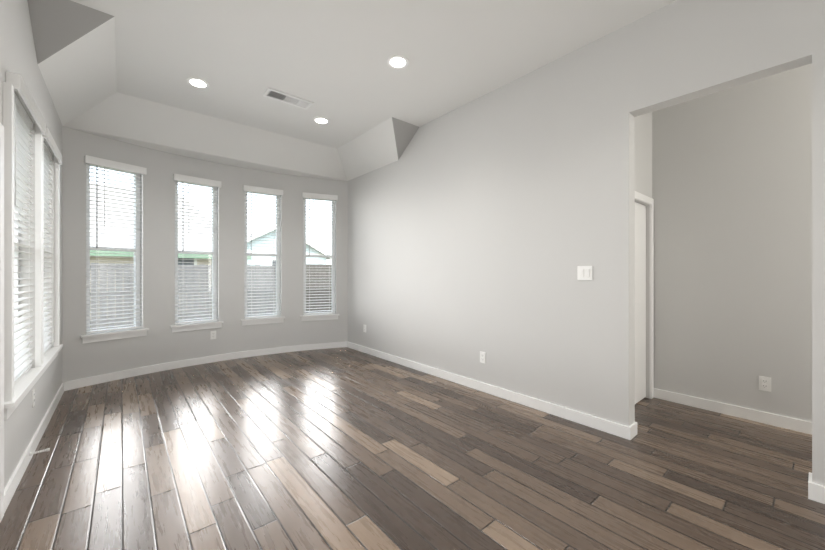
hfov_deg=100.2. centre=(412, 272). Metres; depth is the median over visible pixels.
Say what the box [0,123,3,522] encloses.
door frame
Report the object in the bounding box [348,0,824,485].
wall
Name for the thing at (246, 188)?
blind
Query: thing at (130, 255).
house
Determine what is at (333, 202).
window unit
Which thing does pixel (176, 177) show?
blind
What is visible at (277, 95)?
ceiling vent
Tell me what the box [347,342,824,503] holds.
baseboard
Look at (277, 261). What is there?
window unit
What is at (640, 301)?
hall door
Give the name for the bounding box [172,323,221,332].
trim
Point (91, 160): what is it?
blind
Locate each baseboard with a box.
[4,383,63,512]
[63,341,347,390]
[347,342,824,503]
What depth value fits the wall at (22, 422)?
2.41 m
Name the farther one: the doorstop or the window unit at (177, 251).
the window unit at (177, 251)
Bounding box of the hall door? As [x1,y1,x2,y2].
[635,202,645,403]
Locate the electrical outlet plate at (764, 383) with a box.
[759,376,770,391]
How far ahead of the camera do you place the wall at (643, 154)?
3.33 m
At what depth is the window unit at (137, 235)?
4.03 m
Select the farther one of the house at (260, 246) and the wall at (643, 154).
the house at (260, 246)
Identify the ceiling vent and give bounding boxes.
[263,87,313,109]
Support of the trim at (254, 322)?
attached to the wall at (160, 342)
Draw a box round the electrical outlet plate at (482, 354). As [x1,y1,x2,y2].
[480,351,485,363]
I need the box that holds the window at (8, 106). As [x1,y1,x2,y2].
[3,82,59,401]
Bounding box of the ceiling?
[28,0,676,180]
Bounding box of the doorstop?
[29,448,49,455]
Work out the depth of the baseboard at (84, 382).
4.50 m
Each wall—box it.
[0,0,61,488]
[62,126,347,382]
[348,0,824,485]
[635,112,651,398]
[652,63,811,421]
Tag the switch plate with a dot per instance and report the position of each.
(584, 272)
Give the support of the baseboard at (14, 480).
attached to the wall at (22, 422)
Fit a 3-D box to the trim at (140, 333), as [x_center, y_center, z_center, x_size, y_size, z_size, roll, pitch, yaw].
[-3.376,0.722,3.934,0.556,0.064,0.181,0,0,-40]
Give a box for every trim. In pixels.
[4,354,57,419]
[82,330,146,343]
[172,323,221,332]
[242,318,283,325]
[301,316,337,320]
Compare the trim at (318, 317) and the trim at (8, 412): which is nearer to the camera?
the trim at (8, 412)
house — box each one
[90,183,250,318]
[247,227,331,265]
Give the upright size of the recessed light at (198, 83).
0.015 m
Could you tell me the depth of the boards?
2.83 m
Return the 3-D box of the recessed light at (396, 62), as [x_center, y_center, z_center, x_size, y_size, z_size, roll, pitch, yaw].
[-0.126,-1.822,2.976,0.183,0.015,0.184,0,0,-40]
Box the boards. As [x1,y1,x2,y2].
[4,313,338,408]
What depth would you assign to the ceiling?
3.00 m
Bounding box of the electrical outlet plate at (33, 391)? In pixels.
[32,388,34,407]
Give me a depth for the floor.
2.12 m
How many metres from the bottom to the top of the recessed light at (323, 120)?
0.015 m
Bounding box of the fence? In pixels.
[90,263,331,330]
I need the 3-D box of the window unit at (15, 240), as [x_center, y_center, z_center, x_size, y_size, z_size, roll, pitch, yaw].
[-2.496,-0.180,2.068,0.065,1.740,0.776,0,0,-40]
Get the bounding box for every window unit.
[14,206,18,333]
[86,164,139,333]
[175,181,216,323]
[245,191,279,318]
[303,198,334,314]
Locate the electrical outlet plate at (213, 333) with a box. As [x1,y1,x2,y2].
[211,331,215,338]
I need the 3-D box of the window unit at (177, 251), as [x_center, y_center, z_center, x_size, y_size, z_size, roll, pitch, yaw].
[-2.937,-0.275,4.669,0.069,1.930,0.506,0,0,44]
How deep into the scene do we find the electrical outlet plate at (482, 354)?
3.55 m
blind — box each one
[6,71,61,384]
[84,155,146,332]
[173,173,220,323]
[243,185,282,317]
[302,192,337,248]
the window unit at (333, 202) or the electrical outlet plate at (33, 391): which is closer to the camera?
the electrical outlet plate at (33, 391)
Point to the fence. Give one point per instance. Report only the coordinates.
(256, 269)
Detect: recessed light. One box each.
[187,78,208,88]
[313,117,328,123]
[387,55,407,68]
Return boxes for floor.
[0,347,824,549]
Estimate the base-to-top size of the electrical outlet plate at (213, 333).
0.114 m
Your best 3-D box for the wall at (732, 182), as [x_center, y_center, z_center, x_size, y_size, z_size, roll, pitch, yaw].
[3.492,-0.305,2.156,0.120,3.050,3.600,0,0,-40]
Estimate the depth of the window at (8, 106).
1.83 m
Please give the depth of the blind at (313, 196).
5.53 m
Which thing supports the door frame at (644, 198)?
attached to the wall at (643, 154)
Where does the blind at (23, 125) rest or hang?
attached to the wall at (22, 422)
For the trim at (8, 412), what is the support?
attached to the wall at (22, 422)
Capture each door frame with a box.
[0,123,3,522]
[635,191,653,398]
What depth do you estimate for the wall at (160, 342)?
4.40 m
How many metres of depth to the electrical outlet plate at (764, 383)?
2.80 m
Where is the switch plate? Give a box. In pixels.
[577,266,591,279]

